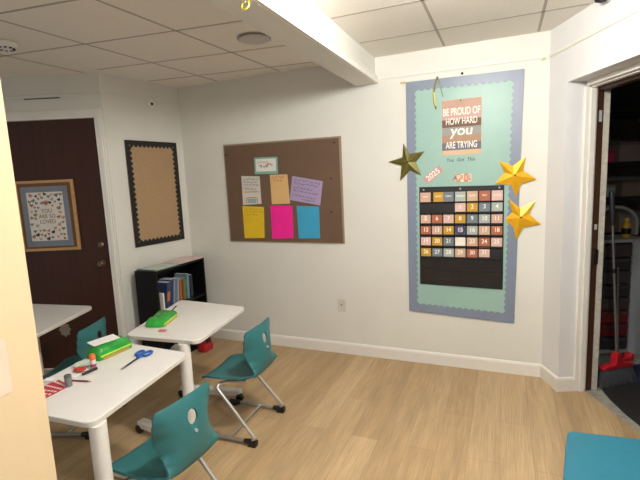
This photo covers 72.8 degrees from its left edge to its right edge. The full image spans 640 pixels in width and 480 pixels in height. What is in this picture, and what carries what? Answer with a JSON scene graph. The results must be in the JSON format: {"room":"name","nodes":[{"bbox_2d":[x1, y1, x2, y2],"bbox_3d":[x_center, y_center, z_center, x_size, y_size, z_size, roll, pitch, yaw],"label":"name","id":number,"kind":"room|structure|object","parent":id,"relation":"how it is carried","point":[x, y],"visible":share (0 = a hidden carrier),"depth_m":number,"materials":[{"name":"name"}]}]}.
{"room":"classroom","nodes":[
{"label":"classroom","id":0,"kind":"room"},
{"bbox_2d":[0,80,56,479],"bbox_3d":[-0.830,0.361,0.641,0.163,2.246,0.757,1,9,23],"label":"wall partition","id":1,"kind":"structure","parent":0,"point":[26,449],"depth_m":0.90,"materials":[{"name":"beige paint"}]},
{"bbox_2d":[0,339,12,396],"bbox_3d":[-0.682,0.273,0.775,0.002,0.112,0.242,1,9,23],"label":"notice","id":2,"kind":"object","parent":1,"relation":"attached to","point":[5,378],"visible":1,"depth_m":0.88,"materials":[{"name":"paper"}]},
{"bbox_2d":[6,118,118,368],"bbox_3d":[-2.194,0.076,3.616,0.872,2.088,0.098,-3,8,0],"label":"door","id":3,"kind":"structure","parent":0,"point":[66,148],"depth_m":3.61,"materials":[{"name":"brown wood"}]},
{"bbox_2d":[15,179,81,251],"bbox_3d":[-2.244,-0.199,3.579,0.482,0.580,0.018,-3,8,0],"label":"framed print","id":4,"kind":"object","parent":3,"relation":"attached to","point":[47,208],"visible":1,"depth_m":3.57,"materials":[{"name":"paper"}]},
{"bbox_2d":[59,324,70,336],"bbox_3d":[-2.186,0.769,3.723,0.100,0.125,0.002,-3,8,0],"label":"snowflake","id":5,"kind":"object","parent":3,"relation":"attached to","point":[64,329],"visible":0.97,"depth_m":3.72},
{"bbox_2d":[0,73,127,333],"bbox_3d":[-2.592,-0.082,3.651,1.800,2.440,0.100,-3,8,0],"label":"wall","id":6,"kind":"structure","parent":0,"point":[79,82],"depth_m":3.45,"materials":[{"name":"white paint"}]},
{"bbox_2d":[99,73,191,344],"bbox_3d":[-1.512,-0.182,4.007,0.112,2.440,0.897,2,9,29],"label":"wall","id":7,"kind":"structure","parent":0,"point":[124,119],"depth_m":3.74,"materials":[{"name":"white paint"}]},
{"bbox_2d":[5,108,126,336],"bbox_3d":[-2.239,0.048,3.607,1.095,2.163,0.026,-3,8,0],"label":"door frame","id":8,"kind":"structure","parent":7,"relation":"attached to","point":[97,114],"depth_m":3.52,"materials":[{"name":"white paint"}]},
{"bbox_2d":[3,92,179,106],"bbox_3d":[-2.304,-1.151,3.541,2.219,0.024,0.535,-5,8,-18],"label":"trim","id":9,"kind":"structure","parent":7,"relation":"attached to","point":[87,93],"depth_m":3.45,"materials":[{"name":"white paint"}]},
{"bbox_2d":[124,140,184,247],"bbox_3d":[-1.480,-0.425,3.929,0.014,0.915,0.550,2,9,30],"label":"pinboard","id":10,"kind":"object","parent":7,"relation":"attached to","point":[152,167],"visible":1,"depth_m":3.90,"materials":[{"name":"beige"}]},
{"bbox_2d":[0,0,594,87],"bbox_3d":[-0.667,-1.209,2.100,5.973,0.051,3.200,1,9,23],"label":"ceiling","id":11,"kind":"structure","parent":0,"point":[84,21],"depth_m":2.68,"materials":[{"name":"tile"}]},
{"bbox_2d":[0,39,17,51],"bbox_3d":[-1.914,-1.181,2.643,0.132,0.038,0.132,1,9,23],"label":"smoke detector","id":12,"kind":"object","parent":11,"relation":"attached to","point":[7,45],"visible":1,"depth_m":2.62,"materials":[{"name":"white plastic"}]},
{"bbox_2d":[237,33,270,44],"bbox_3d":[-0.419,-1.278,2.769,0.212,0.015,0.212,1,9,23],"label":"ceiling speaker","id":13,"kind":"object","parent":11,"relation":"attached to","point":[248,38],"visible":0.98,"depth_m":2.74},
{"bbox_2d":[206,0,374,85],"bbox_3d":[-0.339,-1.054,1.766,0.155,0.194,3.600,1,9,23],"label":"beam","id":14,"kind":"structure","parent":11,"relation":"attached to","point":[255,16],"depth_m":2.32,"materials":[{"name":"white paint"}]},
{"bbox_2d":[252,0,377,83],"bbox_3d":[-0.254,-0.993,1.739,0.024,0.072,3.599,1,9,23],"label":"trim","id":15,"kind":"structure","parent":14,"relation":"attached to","point":[274,7],"depth_m":2.22,"materials":[{"name":"white paint"}]},
{"bbox_2d":[44,309,639,479],"bbox_3d":[0.649,1.065,3.428,7.426,0.060,5.450,1,9,23],"label":"floor","id":16,"kind":"structure","parent":0,"point":[346,416],"depth_m":2.72,"materials":[{"name":"brown wood"}]},
{"bbox_2d":[32,304,91,375],"bbox_3d":[-1.956,0.871,2.996,0.689,0.679,0.650,0,8,15],"label":"desk","id":17,"kind":"object","parent":16,"relation":"on","point":[47,317],"visible":0.13,"depth_m":3.04,"materials":[{"name":"white laminate"}]},
{"bbox_2d":[43,317,126,439],"bbox_3d":[-1.606,0.876,2.859,0.426,0.676,0.427,-2,8,3],"label":"chair","id":18,"kind":"object","parent":16,"relation":"on","point":[90,333],"visible":0.38,"depth_m":2.74,"materials":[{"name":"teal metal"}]},
{"bbox_2d":[43,344,185,479],"bbox_3d":[-0.969,0.960,2.047,0.659,0.679,0.693,1,9,23],"label":"desk","id":19,"kind":"object","parent":16,"relation":"on","point":[88,405],"visible":0.73,"depth_m":1.84,"materials":[{"name":"white laminate"}]},
{"bbox_2d":[44,380,66,397],"bbox_3d":[-1.190,0.649,1.865,0.145,0.005,0.195,1,9,23],"label":"booklet","id":20,"kind":"object","parent":19,"relation":"on","point":[54,387],"visible":0.55,"depth_m":1.89,"materials":[{"name":"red paper"}]},
{"bbox_2d":[64,374,72,387],"bbox_3d":[-1.104,0.616,1.903,0.029,0.052,0.029,1,9,23],"label":"pencil sharpener","id":21,"kind":"object","parent":19,"relation":"on","point":[67,377],"visible":1,"depth_m":1.89,"materials":[{"name":"grey plastic"}]},
{"bbox_2d":[55,369,88,376],"bbox_3d":[-1.157,0.624,2.039,0.125,0.002,0.105,1,9,23],"label":"paper","id":22,"kind":"object","parent":19,"relation":"on","point":[73,374],"visible":0.5,"depth_m":2.03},
{"bbox_2d":[73,359,89,366],"bbox_3d":[-1.153,0.607,2.125,0.096,0.010,0.096,1,9,23],"label":"plate","id":23,"kind":"object","parent":19,"relation":"on","point":[86,362],"visible":0.69,"depth_m":2.13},
{"bbox_2d":[89,353,96,368],"bbox_3d":[-1.090,0.581,2.083,0.027,0.069,0.027,1,9,23],"label":"glue stick","id":24,"kind":"object","parent":19,"relation":"on","point":[92,358],"visible":0.92,"depth_m":2.07,"materials":[{"name":"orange plastic"}]},
{"bbox_2d":[86,335,131,360],"bbox_3d":[-1.099,0.553,2.266,0.114,0.074,0.205,1,9,26],"label":"pencil case","id":25,"kind":"object","parent":19,"relation":"on","point":[104,351],"visible":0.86,"depth_m":2.21,"materials":[{"name":"green plastic"}]},
{"bbox_2d":[87,334,119,346],"bbox_3d":[-1.118,0.518,2.247,0.078,0.007,0.142,3,10,35],"label":"paper","id":26,"kind":"object","parent":25,"relation":"on","point":[111,337],"visible":1,"depth_m":2.24,"materials":[{"name":"paper"}]},
{"bbox_2d":[121,350,152,369],"bbox_3d":[-0.916,0.591,2.151,0.090,0.012,0.223,-1,8,11],"label":"scissors","id":27,"kind":"object","parent":19,"relation":"on","point":[144,352],"visible":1,"depth_m":2.20,"materials":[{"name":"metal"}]},
{"bbox_2d":[112,381,219,479],"bbox_3d":[-0.683,0.969,1.902,0.426,0.676,0.427,2,9,27],"label":"chair","id":28,"kind":"object","parent":16,"relation":"on","point":[175,444],"visible":0.98,"depth_m":1.77,"materials":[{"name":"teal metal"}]},
{"bbox_2d":[134,257,209,351],"bbox_3d":[-1.319,0.627,3.964,0.225,0.835,0.650,1,9,21],"label":"bookshelf","id":29,"kind":"object","parent":16,"relation":"on","point":[147,288],"visible":0.48,"depth_m":3.69,"materials":[{"name":"black laminate"}]},
{"bbox_2d":[136,263,179,271],"bbox_3d":[-1.393,0.233,3.744,0.225,0.010,0.270,1,9,26],"label":"folder","id":30,"kind":"object","parent":29,"relation":"on","point":[161,266],"visible":1,"depth_m":3.71,"materials":[{"name":"green paper"}]},
{"bbox_2d":[159,293,164,309],"bbox_3d":[-1.398,0.521,3.690,0.185,0.151,0.018,1,9,21],"label":"book","id":31,"kind":"object","parent":29,"relation":"on","point":[162,299],"visible":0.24,"depth_m":3.65,"materials":[{"name":"white paper"}]},
{"bbox_2d":[158,281,170,307],"bbox_3d":[-1.378,0.474,3.799,0.142,0.213,0.088,1,9,21],"label":"book","id":32,"kind":"object","parent":29,"relation":"on","point":[164,286],"visible":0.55,"depth_m":3.77,"materials":[{"name":"blue paper"}]},
{"bbox_2d":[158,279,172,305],"bbox_3d":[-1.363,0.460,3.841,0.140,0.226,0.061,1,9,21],"label":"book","id":33,"kind":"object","parent":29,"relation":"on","point":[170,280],"visible":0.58,"depth_m":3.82,"materials":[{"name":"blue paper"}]},
{"bbox_2d":[175,278,177,302],"bbox_3d":[-1.341,0.454,3.896,0.140,0.222,0.054,1,9,21],"label":"book","id":34,"kind":"object","parent":29,"relation":"on","point":[176,279],"visible":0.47,"depth_m":3.87,"materials":[{"name":"blue paper"}]},
{"bbox_2d":[174,273,189,298],"bbox_3d":[-1.283,0.426,4.043,0.140,0.231,0.039,1,9,21],"label":"book","id":35,"kind":"object","parent":29,"relation":"on","point":[182,275],"visible":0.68,"depth_m":4.02,"materials":[{"name":"teal paper"}]},
{"bbox_2d":[162,256,203,263],"bbox_3d":[-1.275,0.185,4.051,0.230,0.010,0.336,1,9,21],"label":"paper stack","id":36,"kind":"object","parent":29,"relation":"on","point":[184,259],"visible":0.93,"depth_m":4.01,"materials":[{"name":"paper"}]},
{"bbox_2d":[189,274,193,296],"bbox_3d":[-1.266,0.428,4.087,0.140,0.213,0.040,1,9,21],"label":"book","id":37,"kind":"object","parent":29,"relation":"on","point":[190,275],"visible":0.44,"depth_m":4.06,"materials":[{"name":"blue paper"}]},
{"bbox_2d":[127,300,243,433],"bbox_3d":[-0.849,0.841,2.850,0.675,0.679,0.710,1,9,23],"label":"desk","id":38,"kind":"object","parent":16,"relation":"on","point":[195,322],"visible":0.7,"depth_m":2.66,"materials":[{"name":"white laminate"}]},
{"bbox_2d":[145,305,177,327],"bbox_3d":[-0.998,0.485,2.776,0.124,0.057,0.281,-2,8,4],"label":"pencil case","id":39,"kind":"object","parent":38,"relation":"on","point":[162,318],"visible":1,"depth_m":2.68,"materials":[{"name":"green plastic"}]},
{"bbox_2d":[198,338,212,352],"bbox_3d":[-1.064,0.973,4.035,0.100,0.108,0.130,1,9,23],"label":"pouch","id":40,"kind":"object","parent":16,"relation":"on","point":[205,346],"visible":1,"depth_m":4.00,"materials":[{"name":"red fabric"}]},
{"bbox_2d":[202,317,285,447],"bbox_3d":[-0.506,0.843,2.739,0.426,0.676,0.427,0,9,20],"label":"chair","id":41,"kind":"object","parent":16,"relation":"on","point":[257,356],"visible":0.99,"depth_m":2.62,"materials":[{"name":"teal plastic"}]},
{"bbox_2d":[563,432,639,479],"bbox_3d":[1.152,1.041,1.615,0.483,0.450,0.402,1,9,23],"label":"stool","id":42,"kind":"object","parent":16,"relation":"on","point":[588,456],"visible":1,"depth_m":1.63,"materials":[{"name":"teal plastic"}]},
{"bbox_2d":[598,235,639,356],"bbox_3d":[2.409,0.451,3.581,0.375,0.955,0.257,-3,8,0],"label":"cart","id":43,"kind":"object","parent":16,"relation":"on","point":[631,342],"visible":0.68,"depth_m":3.47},
{"bbox_2d":[621,218,631,237],"bbox_3d":[2.461,-0.100,3.487,0.067,0.155,0.067,1,9,23],"label":"bottle","id":44,"kind":"object","parent":43,"relation":"on","point":[626,227],"visible":1,"depth_m":3.47,"materials":[{"name":"yellow plastic"}]},
{"bbox_2d":[598,364,639,383],"bbox_3d":[2.332,0.988,3.213,0.530,0.008,0.285,-3,8,0],"label":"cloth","id":45,"kind":"object","parent":16,"relation":"on","point":[636,367],"visible":0.12,"depth_m":3.22,"materials":[{"name":"fabric"}]},
{"bbox_2d":[617,267,634,360],"bbox_3d":[2.176,0.530,3.101,0.169,0.700,0.050,-5,8,-15],"label":"dustpan","id":46,"kind":"object","parent":45,"relation":"on","point":[628,356],"visible":0.66,"depth_m":3.09,"materials":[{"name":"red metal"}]},
{"bbox_2d":[602,383,639,425],"bbox_3d":[2.340,1.073,2.606,0.925,0.009,0.930,-3,8,0],"label":"floor mat","id":47,"kind":"object","parent":16,"relation":"on","point":[626,397],"visible":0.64,"depth_m":2.88,"materials":[{"name":"black rubber"}]},
{"bbox_2d":[597,190,637,388],"bbox_3d":[2.056,0.341,2.982,0.338,1.362,0.072,-5,8,-15],"label":"broom","id":48,"kind":"object","parent":47,"relation":"on","point":[617,369],"visible":0.99,"depth_m":3.02,"materials":[{"name":"red plastic"}]},
{"bbox_2d":[604,111,639,270],"bbox_3d":[2.838,-0.239,4.229,1.140,2.100,0.440,-3,8,0],"label":"shelving unit","id":49,"kind":"object","parent":16,"relation":"on","point":[635,114],"visible":0.11,"depth_m":3.98,"materials":[{"name":"metal"}]},
{"bbox_2d":[606,185,615,196],"bbox_3d":[2.628,-0.460,4.065,0.148,0.110,0.208,-3,8,0],"label":"storage box","id":50,"kind":"object","parent":49,"relation":"on","point":[609,188],"visible":0.27,"depth_m":3.96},
{"bbox_2d":[608,150,614,161],"bbox_3d":[2.604,-0.768,4.021,0.118,0.105,0.208,-3,8,0],"label":"storage box","id":51,"kind":"object","parent":49,"relation":"on","point":[611,152],"visible":0.22,"depth_m":3.92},
{"bbox_2d":[604,205,638,234],"bbox_3d":[2.541,-0.180,3.841,0.400,0.260,0.220,-3,8,0],"label":"storage bin","id":52,"kind":"object","parent":49,"relation":"on","point":[621,212],"visible":0.4,"depth_m":3.83,"materials":[{"name":"grey plastic"}]},
{"bbox_2d":[607,180,639,196],"bbox_3d":[2.857,-0.485,4.063,0.208,0.140,0.208,-3,8,0],"label":"storage box","id":53,"kind":"object","parent":49,"relation":"on","point":[623,187],"visible":0.92,"depth_m":3.97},
{"bbox_2d":[608,142,639,161],"bbox_3d":[2.832,-0.811,4.017,0.268,0.170,0.208,-3,8,0],"label":"storage box","id":54,"kind":"object","parent":49,"relation":"on","point":[626,151],"visible":0.67,"depth_m":3.92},
{"bbox_2d":[178,30,550,363],"bbox_3d":[0.169,-0.217,3.716,3.132,2.440,0.100,1,9,23],"label":"wall","id":55,"kind":"structure","parent":0,"point":[299,287],"depth_m":3.60,"materials":[{"name":"white paint"}]},
{"bbox_2d":[223,136,344,243],"bbox_3d":[-0.341,-0.421,3.832,1.148,0.900,0.020,1,9,23],"label":"bulletin board","id":56,"kind":"object","parent":55,"relation":"attached to","point":[320,159],"visible":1,"depth_m":3.76,"materials":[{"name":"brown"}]},
{"bbox_2d":[241,176,261,204],"bbox_3d":[-0.624,-0.451,3.941,0.196,0.264,0.004,1,9,23],"label":"note","id":57,"kind":"object","parent":56,"relation":"attached to","point":[251,190],"visible":1,"depth_m":3.94,"materials":[{"name":"paper"}]},
{"bbox_2d":[242,206,264,237],"bbox_3d":[-0.605,-0.164,3.979,0.226,0.299,0.004,1,9,23],"label":"note","id":58,"kind":"object","parent":56,"relation":"attached to","point":[253,217],"visible":1,"depth_m":3.98,"materials":[{"name":"yellow paper"}]},
{"bbox_2d":[254,157,277,173],"bbox_3d":[-0.479,-0.658,3.845,0.238,0.153,0.006,1,9,23],"label":"card","id":59,"kind":"object","parent":56,"relation":"attached to","point":[262,165],"visible":1,"depth_m":3.84,"materials":[{"name":"paper"}]},
{"bbox_2d":[270,174,289,203],"bbox_3d":[-0.354,-0.447,3.827,0.185,0.261,0.004,1,9,23],"label":"note","id":60,"kind":"object","parent":56,"relation":"attached to","point":[279,183],"visible":1,"depth_m":3.83,"materials":[{"name":"orange"}]},
{"bbox_2d":[270,206,293,238],"bbox_3d":[-0.337,-0.158,3.867,0.220,0.300,0.002,1,9,23],"label":"note","id":61,"kind":"object","parent":56,"relation":"attached to","point":[281,216],"visible":1,"depth_m":3.87,"materials":[{"name":"pink paper"}]},
{"bbox_2d":[290,176,322,204],"bbox_3d":[-0.121,-0.425,3.732,0.320,0.259,0.004,1,9,23],"label":"note","id":62,"kind":"object","parent":56,"relation":"attached to","point":[305,190],"visible":1,"depth_m":3.73,"materials":[{"name":"paper"}]},
{"bbox_2d":[297,206,319,237],"bbox_3d":[-0.100,-0.154,3.767,0.211,0.286,0.002,1,9,23],"label":"note","id":63,"kind":"object","parent":56,"relation":"attached to","point":[307,216],"visible":1,"depth_m":3.77,"materials":[{"name":"paper"}]},
{"bbox_2d":[338,299,345,311],"bbox_3d":[0.188,0.569,3.773,0.072,0.114,0.008,1,9,23],"label":"wall outlet","id":64,"kind":"object","parent":55,"relation":"attached to","point":[341,302],"visible":1,"depth_m":3.77,"materials":[{"name":"white plastic"}]},
{"bbox_2d":[210,329,574,391],"bbox_3d":[0.247,0.965,3.697,3.326,0.100,0.219,1,9,23],"label":"baseboard","id":65,"kind":"structure","parent":55,"relation":"attached to","point":[559,384],"depth_m":3.56,"materials":[{"name":"white paint"}]},
{"bbox_2d":[406,69,524,322],"bbox_3d":[1.066,-0.286,3.263,0.818,1.827,0.010,1,9,23],"label":"display board","id":66,"kind":"object","parent":55,"relation":"attached to","point":[502,92],"visible":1,"depth_m":3.24,"materials":[{"name":"green paper"}]},
{"bbox_2d":[390,143,423,179],"bbox_3d":[0.665,-0.605,3.361,0.282,0.288,0.026,1,9,23],"label":"star","id":67,"kind":"object","parent":66,"relation":"attached to","point":[408,161],"visible":1,"depth_m":3.35,"materials":[{"name":"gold metal"}]},
{"bbox_2d":[423,165,442,183],"bbox_3d":[0.862,-0.497,3.310,0.157,0.140,0.002,1,9,23],"label":"tag","id":68,"kind":"object","parent":66,"relation":"attached to","point":[434,173],"visible":1,"depth_m":3.31,"materials":[{"name":"paper"}]},
{"bbox_2d":[433,76,442,108],"bbox_3d":[0.870,-1.085,3.203,0.076,0.234,0.013,1,9,23],"label":"ribbon","id":69,"kind":"object","parent":66,"relation":"hanging from","point":[437,78],"visible":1,"depth_m":3.21,"materials":[{"name":"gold metal"}]},
{"bbox_2d":[419,185,503,289],"bbox_3d":[1.064,-0.020,3.298,0.609,0.779,0.009,1,9,23],"label":"pocket chart","id":70,"kind":"object","parent":66,"relation":"attached to","point":[475,272],"visible":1,"depth_m":3.30,"materials":[{"name":"black fabric"}]},
{"bbox_2d":[420,192,430,201],"bbox_3d":[0.813,-0.329,3.348,0.078,0.073,0.003,1,9,23],"label":"card","id":71,"kind":"object","parent":70,"relation":"in","point":[424,197],"visible":1,"depth_m":3.35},
{"bbox_2d":[421,247,430,255],"bbox_3d":[0.832,0.091,3.409,0.074,0.073,0.003,1,9,23],"label":"number card","id":72,"kind":"object","parent":70,"relation":"in","point":[426,251],"visible":1,"depth_m":3.41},
{"bbox_2d":[421,236,430,244],"bbox_3d":[0.828,0.005,3.397,0.074,0.073,0.003,1,9,23],"label":"number card","id":73,"kind":"object","parent":70,"relation":"in","point":[425,240],"visible":1,"depth_m":3.40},
{"bbox_2d":[421,214,430,222],"bbox_3d":[0.821,-0.167,3.373,0.074,0.073,0.003,1,9,23],"label":"number card","id":74,"kind":"object","parent":70,"relation":"in","point":[424,218],"visible":1,"depth_m":3.37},
{"bbox_2d":[421,225,430,233],"bbox_3d":[0.825,-0.081,3.385,0.074,0.073,0.003,1,9,23],"label":"number card","id":75,"kind":"object","parent":70,"relation":"in","point":[424,229],"visible":1,"depth_m":3.38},
{"bbox_2d":[432,247,441,256],"bbox_3d":[0.911,0.092,3.376,0.074,0.073,0.003,1,9,23],"label":"number card","id":76,"kind":"object","parent":70,"relation":"in","point":[436,251],"visible":1,"depth_m":3.38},
{"bbox_2d":[432,214,441,222],"bbox_3d":[0.899,-0.166,3.340,0.074,0.073,0.003,1,9,23],"label":"number card","id":77,"kind":"object","parent":70,"relation":"in","point":[436,218],"visible":1,"depth_m":3.34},
{"bbox_2d":[432,225,441,233],"bbox_3d":[0.903,-0.080,3.352,0.074,0.073,0.003,1,9,23],"label":"number card","id":78,"kind":"object","parent":70,"relation":"in","point":[435,229],"visible":1,"depth_m":3.35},
{"bbox_2d":[432,236,441,245],"bbox_3d":[0.907,0.006,3.364,0.074,0.073,0.003,1,9,23],"label":"number card","id":79,"kind":"object","parent":70,"relation":"in","point":[437,240],"visible":1,"depth_m":3.36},
{"bbox_2d":[433,192,442,201],"bbox_3d":[0.903,-0.328,3.312,0.074,0.073,0.003,1,9,23],"label":"card","id":80,"kind":"object","parent":70,"relation":"in","point":[437,196],"visible":1,"depth_m":3.31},
{"bbox_2d":[443,192,453,201],"bbox_3d":[0.971,-0.327,3.284,0.074,0.073,0.003,1,9,23],"label":"card","id":81,"kind":"object","parent":70,"relation":"in","point":[447,196],"visible":1,"depth_m":3.28,"materials":[{"name":"paper"}]},
{"bbox_2d":[443,214,453,222],"bbox_3d":[0.978,-0.165,3.306,0.074,0.073,0.003,1,9,23],"label":"number card","id":82,"kind":"object","parent":70,"relation":"in","point":[449,218],"visible":1,"depth_m":3.31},
{"bbox_2d":[443,225,453,233],"bbox_3d":[0.982,-0.079,3.318,0.074,0.073,0.003,1,9,23],"label":"number card","id":83,"kind":"object","parent":70,"relation":"in","point":[446,229],"visible":1,"depth_m":3.32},
{"bbox_2d":[444,236,453,245],"bbox_3d":[0.986,0.007,3.331,0.074,0.073,0.003,1,9,23],"label":"number card","id":84,"kind":"object","parent":70,"relation":"in","point":[448,241],"visible":1,"depth_m":3.33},
{"bbox_2d":[444,247,453,256],"bbox_3d":[0.990,0.093,3.343,0.074,0.073,0.003,1,9,23],"label":"number card","id":85,"kind":"object","parent":70,"relation":"in","point":[448,252],"visible":1,"depth_m":3.34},
{"bbox_2d":[455,225,464,234],"bbox_3d":[1.061,-0.078,3.285,0.074,0.073,0.003,1,9,23],"label":"number card","id":86,"kind":"object","parent":70,"relation":"in","point":[459,229],"visible":1,"depth_m":3.29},
{"bbox_2d":[455,202,464,211],"bbox_3d":[1.053,-0.249,3.261,0.074,0.073,0.003,1,9,23],"label":"number card","id":87,"kind":"object","parent":70,"relation":"in","point":[459,207],"visible":1,"depth_m":3.26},
{"bbox_2d":[455,236,464,245],"bbox_3d":[1.065,0.008,3.298,0.074,0.073,0.002,1,9,23],"label":"number card","id":88,"kind":"object","parent":70,"relation":"in","point":[459,241],"visible":1,"depth_m":3.30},
{"bbox_2d":[455,213,464,222],"bbox_3d":[1.057,-0.164,3.273,0.074,0.073,0.003,1,9,23],"label":"number card","id":89,"kind":"object","parent":70,"relation":"in","point":[459,218],"visible":1,"depth_m":3.27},
{"bbox_2d":[455,191,464,200],"bbox_3d":[1.050,-0.326,3.250,0.074,0.073,0.003,1,9,23],"label":"card","id":90,"kind":"object","parent":70,"relation":"in","point":[459,196],"visible":1,"depth_m":3.25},
{"bbox_2d":[455,248,464,256],"bbox_3d":[1.069,0.094,3.309,0.074,0.073,0.003,1,9,23],"label":"number card","id":91,"kind":"object","parent":70,"relation":"in","point":[460,252],"visible":1,"depth_m":3.31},
{"bbox_2d":[467,225,476,234],"bbox_3d":[1.140,-0.077,3.252,0.074,0.073,0.003,1,9,23],"label":"number card","id":92,"kind":"object","parent":70,"relation":"in","point":[471,229],"visible":1,"depth_m":3.25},
{"bbox_2d":[467,236,476,245],"bbox_3d":[1.143,0.009,3.264,0.074,0.073,0.003,1,9,23],"label":"number card","id":93,"kind":"object","parent":70,"relation":"in","point":[471,241],"visible":1,"depth_m":3.26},
{"bbox_2d":[467,248,476,256],"bbox_3d":[1.147,0.095,3.276,0.074,0.073,0.003,1,9,23],"label":"number card","id":94,"kind":"object","parent":70,"relation":"in","point":[471,252],"visible":1,"depth_m":3.28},
{"bbox_2d":[467,191,477,200],"bbox_3d":[1.128,-0.325,3.217,0.074,0.073,0.003,1,9,23],"label":"card","id":95,"kind":"object","parent":70,"relation":"in","point":[471,195],"visible":1,"depth_m":3.22,"materials":[{"name":"paper"}]},
{"bbox_2d":[467,213,477,222],"bbox_3d":[1.136,-0.162,3.240,0.074,0.073,0.003,1,9,23],"label":"number card","id":96,"kind":"object","parent":70,"relation":"in","point":[471,218],"visible":1,"depth_m":3.24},
{"bbox_2d":[467,202,477,211],"bbox_3d":[1.132,-0.248,3.228,0.074,0.073,0.003,1,9,23],"label":"number card","id":97,"kind":"object","parent":70,"relation":"in","point":[471,206],"visible":1,"depth_m":3.23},
{"bbox_2d":[479,191,489,200],"bbox_3d":[1.207,-0.324,3.184,0.074,0.073,0.003,1,9,23],"label":"card","id":98,"kind":"object","parent":70,"relation":"in","point":[483,195],"visible":1,"depth_m":3.18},
{"bbox_2d":[479,225,489,234],"bbox_3d":[1.218,-0.075,3.219,0.074,0.073,0.003,1,9,23],"label":"number card","id":99,"kind":"object","parent":70,"relation":"in","point":[483,230],"visible":1,"depth_m":3.22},
{"bbox_2d":[479,213,489,222],"bbox_3d":[1.214,-0.161,3.207,0.074,0.073,0.003,1,9,23],"label":"number card","id":100,"kind":"object","parent":70,"relation":"in","point":[484,217],"visible":1,"depth_m":3.21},
{"bbox_2d":[479,201,489,210],"bbox_3d":[1.211,-0.247,3.195,0.074,0.073,0.003,1,9,23],"label":"number card","id":101,"kind":"object","parent":70,"relation":"in","point":[483,206],"visible":1,"depth_m":3.19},
{"bbox_2d":[479,247,489,256],"bbox_3d":[1.226,0.092,3.243,0.074,0.073,0.003,1,9,23],"label":"number card","id":102,"kind":"object","parent":70,"relation":"in","point":[483,252],"visible":1,"depth_m":3.24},
{"bbox_2d":[479,237,489,245],"bbox_3d":[1.222,0.010,3.231,0.074,0.073,0.003,1,9,23],"label":"number card","id":103,"kind":"object","parent":70,"relation":"in","point":[484,241],"visible":1,"depth_m":3.23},
{"bbox_2d":[491,225,501,234],"bbox_3d":[1.297,-0.074,3.186,0.074,0.073,0.003,1,9,23],"label":"number card","id":104,"kind":"object","parent":70,"relation":"in","point":[495,230],"visible":1,"depth_m":3.19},
{"bbox_2d":[491,237,501,246],"bbox_3d":[1.301,0.011,3.198,0.074,0.073,0.003,1,9,23],"label":"number card","id":105,"kind":"object","parent":70,"relation":"in","point":[494,241],"visible":1,"depth_m":3.20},
{"bbox_2d":[491,213,502,222],"bbox_3d":[1.293,-0.160,3.174,0.074,0.073,0.003,1,9,23],"label":"number card","id":106,"kind":"object","parent":70,"relation":"in","point":[496,218],"visible":1,"depth_m":3.17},
{"bbox_2d":[492,190,502,200],"bbox_3d":[1.286,-0.323,3.151,0.074,0.073,0.003,1,9,23],"label":"card","id":107,"kind":"object","parent":70,"relation":"in","point":[496,194],"visible":1,"depth_m":3.15,"materials":[{"name":"paper"}]},
{"bbox_2d":[492,201,502,210],"bbox_3d":[1.289,-0.246,3.161,0.074,0.073,0.003,1,9,23],"label":"number card","id":108,"kind":"object","parent":70,"relation":"in","point":[496,206],"visible":1,"depth_m":3.16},
{"bbox_2d":[442,96,481,155],"bbox_3d":[1.035,-0.828,3.182,0.278,0.401,0.006,1,9,23],"label":"poster","id":109,"kind":"object","parent":66,"relation":"attached to","point":[461,118],"visible":1,"depth_m":3.18,"materials":[{"name":"paper"}]},
{"bbox_2d":[453,173,470,181],"bbox_3d":[1.058,-0.463,3.233,0.129,0.058,0.002,1,9,23],"label":"sign","id":110,"kind":"object","parent":66,"relation":"attached to","point":[456,177],"visible":1,"depth_m":3.23,"materials":[{"name":"paper"}]},
{"bbox_2d":[495,157,535,195],"bbox_3d":[1.387,-0.445,3.079,0.271,0.282,0.026,1,9,23],"label":"star","id":111,"kind":"object","parent":66,"relation":"attached to","point":[514,175],"visible":1,"depth_m":3.08,"materials":[{"name":"gold metal"}]},
{"bbox_2d":[505,199,539,238],"bbox_3d":[1.450,-0.144,3.101,0.234,0.301,0.026,1,9,23],"label":"star","id":112,"kind":"object","parent":66,"relation":"attached to","point":[519,218],"visible":1,"depth_m":3.11,"materials":[{"name":"gold metal"}]},
{"bbox_2d":[542,0,639,376],"bbox_3d":[1.700,0.029,1.478,0.185,2.440,3.200,-3,8,0],"label":"wall","id":113,"kind":"structure","parent":0,"point":[617,46],"depth_m":2.83,"materials":[{"name":"white paint"}]},
{"bbox_2d":[378,6,639,79],"bbox_3d":[1.436,-1.074,1.792,0.906,0.024,3.636,-5,8,-17],"label":"trim","id":114,"kind":"structure","parent":113,"relation":"attached to","point":[637,9],"depth_m":2.97,"materials":[{"name":"white paint"}]},
{"bbox_2d":[574,62,639,391],"bbox_3d":[1.754,0.086,2.411,0.076,2.062,0.930,-3,8,0],"label":"trim","id":115,"kind":"structure","parent":113,"relation":"attached to","point":[591,90],"depth_m":2.82,"materials":[{"name":"white paint"}]},
{"bbox_2d":[585,73,639,389],"bbox_3d":[1.825,0.098,2.422,0.062,2.030,0.946,-3,8,0],"label":"door frame","id":116,"kind":"structure","parent":113,"relation":"in","point":[601,89],"depth_m":2.84,"materials":[{"name":"brown wood"}]},
{"bbox_2d":[606,81,639,296],"bbox_3d":[2.824,-0.490,4.800,2.300,2.440,0.100,-3,8,0],"label":"wall","id":117,"kind":"structure","parent":0,"point":[625,98],"depth_m":4.66,"materials":[{"name":"paint"}]},
{"bbox_3d":[1.804,-0.305,3.811,0.800,2.440,1.758,1,9,23],"label":"wall","id":118,"kind":"structure","parent":0,"visible":0},
{"bbox_2d":[591,89,610,389],"bbox_3d":[1.852,0.031,2.885,0.040,2.030,0.038,-3,8,0],"label":"trim","id":119,"kind":"structure","parent":118,"relation":"attached to","point":[607,95],"depth_m":2.86,"materials":[{"name":"paint"}]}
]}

